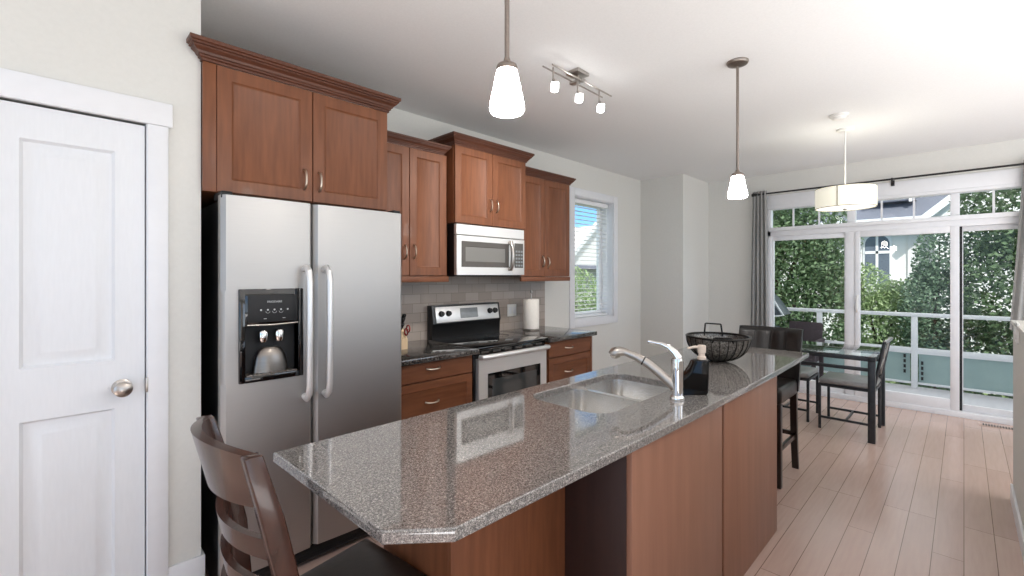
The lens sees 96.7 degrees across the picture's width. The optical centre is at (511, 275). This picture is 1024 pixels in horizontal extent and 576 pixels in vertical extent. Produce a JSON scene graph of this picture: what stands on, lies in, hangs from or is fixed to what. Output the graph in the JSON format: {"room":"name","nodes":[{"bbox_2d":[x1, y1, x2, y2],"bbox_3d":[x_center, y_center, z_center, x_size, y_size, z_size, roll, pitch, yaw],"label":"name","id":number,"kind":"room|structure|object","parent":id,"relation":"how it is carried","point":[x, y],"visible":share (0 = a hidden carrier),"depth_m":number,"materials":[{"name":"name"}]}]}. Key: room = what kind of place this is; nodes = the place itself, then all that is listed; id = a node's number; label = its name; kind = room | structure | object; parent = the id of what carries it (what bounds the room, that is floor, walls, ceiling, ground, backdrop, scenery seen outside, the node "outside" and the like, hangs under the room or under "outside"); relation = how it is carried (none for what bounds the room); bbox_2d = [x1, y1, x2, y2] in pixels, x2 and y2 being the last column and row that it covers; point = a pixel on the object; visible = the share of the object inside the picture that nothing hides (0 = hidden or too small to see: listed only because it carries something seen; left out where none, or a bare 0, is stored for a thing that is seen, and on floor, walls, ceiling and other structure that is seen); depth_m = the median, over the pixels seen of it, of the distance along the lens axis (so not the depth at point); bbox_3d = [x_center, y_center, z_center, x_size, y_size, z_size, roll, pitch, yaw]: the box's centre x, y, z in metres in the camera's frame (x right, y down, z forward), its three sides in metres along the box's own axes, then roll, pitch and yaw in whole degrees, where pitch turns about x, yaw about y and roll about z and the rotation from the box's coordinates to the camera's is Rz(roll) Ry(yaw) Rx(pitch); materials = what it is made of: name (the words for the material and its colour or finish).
{"room":"kitchen","nodes":[
{"label":"kitchen","id":0,"kind":"room"},
{"bbox_2d":[0,0,200,566],"bbox_3d":[-2.995,0.065,1.042,0.940,2.730,3.658,0,0,45],"label":"wall","id":1,"kind":"structure","parent":0,"point":[136,48],"depth_m":1.93,"materials":[{"name":"paint"}]},
{"bbox_2d":[0,100,147,575],"bbox_3d":[-1.657,0.401,1.701,0.105,2.035,0.469,0,0,45],"label":"door","id":2,"kind":"structure","parent":1,"relation":"in","point":[74,383],"depth_m":1.72,"materials":[{"name":"white paint"}]},
{"bbox_2d":[0,68,172,575],"bbox_3d":[-1.697,0.354,1.737,0.124,2.152,0.634,0,0,45],"label":"trim","id":3,"kind":"structure","parent":1,"relation":"attached to","point":[157,117],"depth_m":1.88,"materials":[{"name":"white paint"}]},
{"bbox_2d":[168,548,204,575],"bbox_3d":[-1.657,1.330,2.218,0.722,0.200,0.132,0,0,45],"label":"baseboard","id":4,"kind":"structure","parent":1,"relation":"attached to","point":[195,566],"depth_m":1.97,"materials":[{"name":"white paint"}]},
{"bbox_2d":[216,64,640,370],"bbox_3d":[0.139,0.065,4.738,0.220,2.730,6.000,0,0,45],"label":"wall","id":5,"kind":"structure","parent":0,"point":[626,333],"depth_m":5.59,"materials":[{"name":"paint"}]},
{"bbox_2d":[186,32,400,211],"bbox_3d":[-1.284,-0.700,2.555,0.816,0.649,1.010,0,0,45],"label":"upper cabinet","id":6,"kind":"object","parent":5,"relation":"attached to","point":[261,137],"visible":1,"depth_m":2.24,"materials":[{"name":"brown wood"}]},
{"bbox_2d":[385,130,451,281],"bbox_3d":[-0.857,-0.468,3.306,0.365,1.027,0.775,0,0,45],"label":"upper cabinet","id":7,"kind":"object","parent":5,"relation":"attached to","point":[417,177],"visible":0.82,"depth_m":3.30,"materials":[{"name":"brown wood"}]},
{"bbox_2d":[401,276,544,340],"bbox_3d":[-0.459,0.260,3.973,0.010,0.540,2.272,0,0,45],"label":"backsplash","id":8,"kind":"structure","parent":5,"relation":"attached to","point":[415,296],"depth_m":4.03,"materials":[{"name":"tile"}]},
{"bbox_2d":[427,131,534,229],"bbox_3d":[-0.274,-0.739,3.837,0.443,0.666,0.894,0,0,45],"label":"upper cabinet","id":9,"kind":"object","parent":5,"relation":"attached to","point":[486,180],"visible":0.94,"depth_m":3.66,"materials":[{"name":"brown wood"}]},
{"bbox_2d":[447,223,523,276],"bbox_3d":[-0.269,-0.199,3.831,0.450,0.406,0.753,0,0,45],"label":"microwave oven","id":10,"kind":"object","parent":5,"relation":"attached to","point":[472,250],"visible":0.94,"depth_m":3.65,"materials":[{"name":"silver metal"}]},
{"bbox_2d":[507,304,515,315],"bbox_3d":[0.000,0.332,4.423,0.008,0.116,0.120,0,0,45],"label":"wall outlet","id":11,"kind":"object","parent":5,"relation":"attached to","point":[511,308],"visible":1,"depth_m":4.41,"materials":[{"name":"white plastic"}]},
{"bbox_2d":[496,166,575,280],"bbox_3d":[0.246,-0.463,4.417,0.365,1.022,0.755,0,0,45],"label":"upper cabinet","id":12,"kind":"object","parent":5,"relation":"attached to","point":[546,234],"visible":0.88,"depth_m":4.30,"materials":[{"name":"brown wood"}]},
{"bbox_2d":[575,204,601,315],"bbox_3d":[0.852,-0.207,5.563,0.050,1.391,0.791,0,0,45],"label":"window","id":13,"kind":"structure","parent":5,"relation":"in","point":[598,256],"depth_m":5.81,"materials":[{"name":"white plastic"}]},
{"bbox_2d":[575,198,607,317],"bbox_3d":[0.929,-0.207,5.487,0.066,1.387,0.775,0,0,45],"label":"window blind","id":14,"kind":"object","parent":13,"relation":"attached to","point":[577,201],"visible":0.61,"depth_m":5.48,"materials":[{"name":"white plastic"}]},
{"bbox_2d":[569,186,617,327],"bbox_3d":[0.919,-0.207,5.496,0.218,1.585,0.985,0,0,45],"label":"trim","id":15,"kind":"structure","parent":5,"relation":"attached to","point":[610,269],"depth_m":5.71,"materials":[{"name":"white paint"}]},
{"bbox_2d":[201,0,1023,182],"bbox_3d":[1.227,-1.360,1.044,6.930,0.120,10.010,0,0,45],"label":"ceiling","id":16,"kind":"structure","parent":0,"point":[910,77],"depth_m":2.82,"materials":[{"name":"paint"}]},
{"bbox_2d":[489,0,524,117],"bbox_3d":[-0.016,-0.903,1.421,0.124,0.794,0.124,0,0,45],"label":"pendant lamp","id":17,"kind":"object","parent":16,"relation":"hanging from","point":[506,101],"visible":1,"depth_m":1.39,"materials":[{"name":"white glass"}]},
{"bbox_2d":[542,63,611,112],"bbox_3d":[0.437,-1.192,2.913,0.115,0.215,0.650,0,0,45],"label":"track light","id":18,"kind":"object","parent":16,"relation":"attached to","point":[577,74],"visible":1,"depth_m":2.87,"materials":[{"name":"silver metal"}]},
{"bbox_2d":[726,57,748,198],"bbox_3d":[1.369,-0.885,2.763,0.124,0.829,0.124,0,0,45],"label":"pendant lamp","id":19,"kind":"object","parent":16,"relation":"hanging from","point":[737,189],"visible":1,"depth_m":2.75,"materials":[{"name":"white glass"}]},
{"bbox_2d":[829,112,848,120],"bbox_3d":[2.635,-1.278,3.668,0.132,0.044,0.132,0,0,45],"label":"smoke detector","id":20,"kind":"object","parent":16,"relation":"attached to","point":[839,116],"visible":1,"depth_m":3.63,"materials":[{"name":"white plastic"}]},
{"bbox_2d":[815,127,877,211],"bbox_3d":[2.944,-0.941,4.022,0.447,0.718,0.450,0,0,45],"label":"drum pendant","id":21,"kind":"object","parent":16,"relation":"hanging from","point":[855,196],"visible":1,"depth_m":3.88,"materials":[{"name":"white fabric"}]},
{"bbox_2d":[816,204,874,210],"bbox_3d":[2.945,-0.602,4.023,0.432,0.016,0.432,0,0,45],"label":"diffuser","id":22,"kind":"object","parent":21,"relation":"attached to","point":[820,207],"depth_m":3.98,"materials":[{"name":"white"}]},
{"bbox_2d":[205,392,1023,575],"bbox_3d":[1.244,1.470,1.062,6.530,0.080,9.660,0,0,45],"label":"floor","id":23,"kind":"structure","parent":0,"point":[931,497],"depth_m":2.90,"materials":[{"name":"brown wood"}]},
{"bbox_2d":[201,190,400,575],"bbox_3d":[-1.194,0.520,2.528,0.902,1.780,0.891,0,0,45],"label":"refrigerator","id":24,"kind":"object","parent":23,"relation":"on","point":[301,302],"visible":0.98,"depth_m":2.18,"materials":[{"name":"silver metal"}]},
{"bbox_2d":[190,415,426,575],"bbox_3d":[-0.513,0.890,1.226,0.445,1.081,0.584,0,0,44],"label":"bar stool","id":25,"kind":"object","parent":23,"relation":"on","point":[239,478],"visible":1,"depth_m":0.97,"materials":[{"name":"brown wood"}]},
{"bbox_2d":[401,355,471,419],"bbox_3d":[-0.731,0.993,3.206,0.684,0.875,0.680,0,0,45],"label":"base cabinet","id":26,"kind":"object","parent":23,"relation":"on","point":[428,387],"visible":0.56,"depth_m":3.00,"materials":[{"name":"brown wood"}]},
{"bbox_2d":[401,340,478,366],"bbox_3d":[-0.728,0.534,3.204,0.688,0.037,0.722,0,0,45],"label":"countertop","id":27,"kind":"structure","parent":26,"relation":"on","point":[418,351],"depth_m":3.11,"materials":[{"name":"stone"}]},
{"bbox_2d":[401,329,407,349],"bbox_3d":[-0.842,0.425,3.253,0.200,0.181,0.100,0,0,45],"label":"knife block","id":28,"kind":"object","parent":27,"relation":"on","point":[404,341],"visible":0.25,"depth_m":3.20,"materials":[{"name":"brown wood"}]},
{"bbox_2d":[404,325,409,335],"bbox_3d":[-0.740,0.383,3.213,0.072,0.080,0.013,0,0,45],"label":"scissors","id":29,"kind":"object","parent":28,"relation":"in","point":[406,329],"visible":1,"depth_m":3.21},
{"bbox_2d":[427,302,550,401],"bbox_3d":[-0.183,0.821,3.728,0.716,1.158,0.780,0,0,45],"label":"range","id":30,"kind":"object","parent":23,"relation":"on","point":[505,362],"visible":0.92,"depth_m":3.67,"materials":[{"name":"silver metal"}]},
{"bbox_2d":[429,331,547,350],"bbox_3d":[-0.184,0.523,3.728,0.605,0.023,0.778,0,0,45],"label":"cooktop","id":31,"kind":"object","parent":30,"relation":"in","point":[481,340],"depth_m":3.67,"materials":[{"name":"black glass"}]},
{"bbox_2d":[545,336,591,382],"bbox_3d":[0.311,0.993,4.255,0.684,0.875,0.627,0,0,45],"label":"base cabinet","id":32,"kind":"object","parent":23,"relation":"on","point":[572,357],"visible":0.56,"depth_m":4.01,"materials":[{"name":"brown wood"}]},
{"bbox_2d":[500,326,596,341],"bbox_3d":[0.317,0.534,4.256,0.688,0.037,0.670,0,0,45],"label":"countertop","id":33,"kind":"structure","parent":32,"relation":"on","point":[554,334],"depth_m":4.16,"materials":[{"name":"stone"}]},
{"bbox_2d":[522,290,539,330],"bbox_3d":[0.183,0.324,4.342,0.168,0.384,0.168,0,0,45],"label":"paper towel holder","id":34,"kind":"object","parent":33,"relation":"on","point":[530,290],"visible":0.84,"depth_m":4.28,"materials":[{"name":"silver metal"}]},
{"bbox_2d":[523,299,538,328],"bbox_3d":[0.183,0.360,4.342,0.151,0.280,0.151,0,0,45],"label":"paper towel roll","id":35,"kind":"object","parent":34,"relation":"on","point":[530,306],"visible":1,"depth_m":4.28,"materials":[{"name":"white paper"}]},
{"bbox_2d":[384,376,776,575],"bbox_3d":[0.527,0.988,2.043,0.640,0.884,2.082,0,0,45],"label":"kitchen island","id":36,"kind":"object","parent":23,"relation":"on","point":[699,499],"visible":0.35,"depth_m":1.61,"materials":[{"name":"brown wood"}]},
{"bbox_2d":[273,347,808,544],"bbox_3d":[0.656,0.531,2.189,0.717,0.030,3.125,0,0,45],"label":"island countertop","id":37,"kind":"structure","parent":36,"relation":"on","point":[447,475],"depth_m":1.34,"materials":[{"name":"grey stone"}]},
{"bbox_2d":[538,379,669,412],"bbox_3d":[0.438,0.648,2.059,0.438,0.204,0.738,0,0,45],"label":"sink","id":38,"kind":"object","parent":37,"relation":"in","point":[612,395],"visible":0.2,"depth_m":2.18,"materials":[{"name":"silver metal"}]},
{"bbox_2d":[609,340,684,400],"bbox_3d":[0.575,0.394,1.957,0.317,0.243,0.062,0,0,26],"label":"faucet","id":39,"kind":"object","parent":37,"relation":"on","point":[674,382],"visible":1,"depth_m":1.90,"materials":[{"name":"silver metal"}]},
{"bbox_2d":[683,345,708,394],"bbox_3d":[0.784,0.409,2.004,0.158,0.213,0.068,0,0,0],"label":"soap dispenser","id":40,"kind":"object","parent":37,"relation":"on","point":[696,373],"visible":0.84,"depth_m":1.97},
{"bbox_2d":[685,323,751,361],"bbox_3d":[1.249,0.407,2.762,0.370,0.213,0.370,0,0,-39],"label":"wire basket","id":41,"kind":"object","parent":37,"relation":"on","point":[721,346],"visible":0.9,"depth_m":2.64,"materials":[{"name":"grey metal"}]},
{"bbox_2d":[739,325,802,488],"bbox_3d":[1.865,0.917,3.417,0.444,1.025,0.628,0,0,45],"label":"bar stool","id":42,"kind":"object","parent":23,"relation":"on","point":[778,338],"visible":0.48,"depth_m":3.38,"materials":[{"name":"black wood"}]},
{"bbox_2d":[782,366,818,421],"bbox_3d":[2.864,0.990,4.780,0.525,0.879,0.427,0,0,45],"label":"dining chair","id":43,"kind":"object","parent":23,"relation":"on","point":[807,374],"visible":0.31,"depth_m":4.56,"materials":[{"name":"metal"}]},
{"bbox_2d":[801,341,884,443],"bbox_3d":[2.999,1.059,4.442,0.945,0.742,0.720,0,0,45],"label":"dining table","id":44,"kind":"object","parent":23,"relation":"on","point":[871,360],"visible":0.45,"depth_m":4.04,"materials":[{"name":"grey metal"}]},
{"bbox_2d":[818,337,892,427],"bbox_3d":[3.221,0.990,4.256,0.525,0.879,0.427,0,0,45],"label":"dining chair","id":45,"kind":"object","parent":23,"relation":"on","point":[855,382],"visible":0.9,"depth_m":4.24,"materials":[{"name":"black wood"}]},
{"bbox_2d":[978,422,1012,430],"bbox_3d":[4.618,1.427,4.282,0.320,0.006,0.105,0,0,45],"label":"floor vent","id":46,"kind":"object","parent":23,"relation":"in","point":[980,424],"visible":0.78,"depth_m":4.31,"materials":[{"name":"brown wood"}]},
{"bbox_2d":[641,174,708,356],"bbox_3d":[2.253,0.065,6.289,0.594,2.730,0.820,0,0,45],"label":"wall","id":47,"kind":"structure","parent":0,"point":[674,208],"depth_m":6.01,"materials":[{"name":"paint"}]},
{"bbox_2d":[709,138,1023,333],"bbox_3d":[4.662,0.065,4.574,6.830,2.730,0.140,0,0,45],"label":"wall","id":48,"kind":"structure","parent":0,"point":[730,220],"depth_m":5.98,"materials":[{"name":"paint"}]},
{"bbox_2d":[751,163,1023,196],"bbox_3d":[4.115,-1.025,4.928,2.805,0.091,0.093,0,0,45],"label":"curtain rod","id":49,"kind":"object","parent":48,"relation":"attached to","point":[1018,164],"visible":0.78,"depth_m":4.83,"materials":[{"name":"black metal"}]},
{"bbox_2d":[751,190,768,325],"bbox_3d":[3.170,0.163,5.833,0.238,2.495,0.062,0,0,45],"label":"curtain","id":50,"kind":"object","parent":49,"relation":"hanging from","point":[759,266],"visible":0.7,"depth_m":5.83,"materials":[{"name":"grey fabric"}]},
{"bbox_2d":[1009,160,1023,329],"bbox_3d":[4.879,0.162,4.131,0.503,2.495,0.076,0,0,45],"label":"curtain","id":51,"kind":"object","parent":49,"relation":"hanging from","point":[1017,308],"visible":0.79,"depth_m":4.26,"materials":[{"name":"fabric"}]},
{"bbox_2d":[767,187,1021,424],"bbox_3d":[4.193,0.280,4.989,2.520,2.300,0.150,0,0,45],"label":"window frame","id":52,"kind":"structure","parent":48,"relation":"in","point":[955,224],"depth_m":4.90,"materials":[{"name":"white plastic"}]},
{"bbox_2d":[767,168,1022,209],"bbox_3d":[4.168,0.204,4.960,2.715,2.452,0.046,0,0,45],"label":"trim","id":53,"kind":"structure","parent":48,"relation":"attached to","point":[1009,178],"depth_m":4.73,"materials":[{"name":"white paint"}]},
{"bbox_2d":[1011,320,1023,528],"bbox_3d":[2.074,0.855,1.675,0.158,1.150,3.320,0,0,45],"label":"wall","id":54,"kind":"structure","parent":0,"point":[1018,349],"depth_m":2.61,"materials":[{"name":"paint"}]},
{"bbox_2d":[1014,321,1018,343],"bbox_3d":[2.898,0.325,2.615,0.016,0.120,0.135,0,0,45],"label":"light switch","id":55,"kind":"object","parent":54,"relation":"attached to","point":[1016,332],"visible":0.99,"depth_m":2.58,"materials":[{"name":"white plastic"}]},
{"bbox_2d":[1010,483,1023,562],"bbox_3d":[2.025,1.377,1.732,0.012,0.105,3.312,0,0,45],"label":"baseboard","id":56,"kind":"structure","parent":54,"relation":"attached to","point":[1018,522],"depth_m":2.52,"materials":[{"name":"white paint"}]},
{"label":"outside","id":57,"kind":"structure","parent":0,"visible":0},
{"bbox_2d":[813,383,1012,425],"bbox_3d":[4.724,1.590,5.893,6.800,0.120,1.820,0,0,45],"label":"floor","id":58,"kind":"structure","parent":57,"point":[968,398],"depth_m":5.78,"materials":[{"name":"white concrete"}]},
{"bbox_2d":[775,294,790,326],"bbox_3d":[3.685,0.850,7.122,1.152,1.359,0.560,0,0,45],"label":"barbecue grill","id":59,"kind":"object","parent":58,"relation":"on","point":[781,309],"visible":0.06,"depth_m":6.77,"materials":[{"name":"metal"}]},
{"bbox_2d":[789,321,824,379],"bbox_3d":[4.290,1.115,6.761,0.500,0.830,0.680,0,0,45],"label":"dining chair","id":60,"kind":"object","parent":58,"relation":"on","point":[812,331],"visible":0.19,"depth_m":6.83,"materials":[{"name":"wicker"}]},
{"bbox_2d":[787,307,1012,395],"bbox_3d":[5.280,1.018,6.452,6.800,1.025,0.073,0,0,45],"label":"balcony railing","id":61,"kind":"object","parent":58,"relation":"on","point":[982,372],"visible":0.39,"depth_m":6.10,"materials":[{"name":"white metal"}]},
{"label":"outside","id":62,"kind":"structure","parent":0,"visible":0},
{"bbox_2d":[885,380,1007,397],"bbox_3d":[7.022,2.980,14.167,70.000,0.100,50.000,0,0,45],"label":"ground","id":63,"kind":"structure","parent":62,"point":[885,380],"depth_m":11.35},
{"bbox_2d":[575,222,595,310],"bbox_3d":[-1.798,0.230,18.697,8.100,5.400,12.800,0,0,45],"label":"house","id":64,"kind":"structure","parent":63,"relation":"on","point":[578,247],"depth_m":18.33,"materials":[{"name":"grey"}]},
{"bbox_2d":[575,266,595,311],"bbox_3d":[1.832,1.314,13.456,1.840,3.235,3.892,0,0,35],"label":"tree","id":65,"kind":"object","parent":63,"relation":"on","point":[580,297],"visible":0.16,"depth_m":13.40,"materials":[{"name":"green plant"}]},
{"bbox_2d":[773,207,866,341],"bbox_3d":[5.406,0.175,9.508,3.195,5.513,2.328,0,0,45],"label":"broadleaf tree","id":66,"kind":"object","parent":63,"relation":"on","point":[811,255],"visible":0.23,"depth_m":8.58,"materials":[{"name":"green plant"}]},
{"bbox_2d":[824,262,943,388],"bbox_3d":[6.882,1.323,8.523,1.622,3.217,1.821,0,0,-40],"label":"leafy bush","id":67,"kind":"object","parent":63,"relation":"on","point":[883,298],"visible":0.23,"depth_m":8.28,"materials":[{"name":"green plant"}]},
{"bbox_2d":[778,189,1020,394],"bbox_3d":[13.406,-0.870,15.274,12.500,7.600,8.430,0,0,45],"label":"house","id":68,"kind":"structure","parent":63,"relation":"on","point":[892,255],"depth_m":12.95,"materials":[{"name":"white paint"}]},
{"bbox_2d":[896,233,973,392],"bbox_3d":[6.962,1.025,7.464,0.996,3.812,0.937,0,0,45],"label":"columnar tree","id":69,"kind":"object","parent":63,"relation":"on","point":[928,281],"visible":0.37,"depth_m":7.40,"materials":[{"name":"green plant"}]},
{"bbox_2d":[946,188,1021,398],"bbox_3d":[7.874,0.378,6.338,2.642,5.106,1.922,0,0,45],"label":"broadleaf tree","id":70,"kind":"object","parent":63,"relation":"on","point":[1005,243],"visible":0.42,"depth_m":6.65,"materials":[{"name":"green plant"}]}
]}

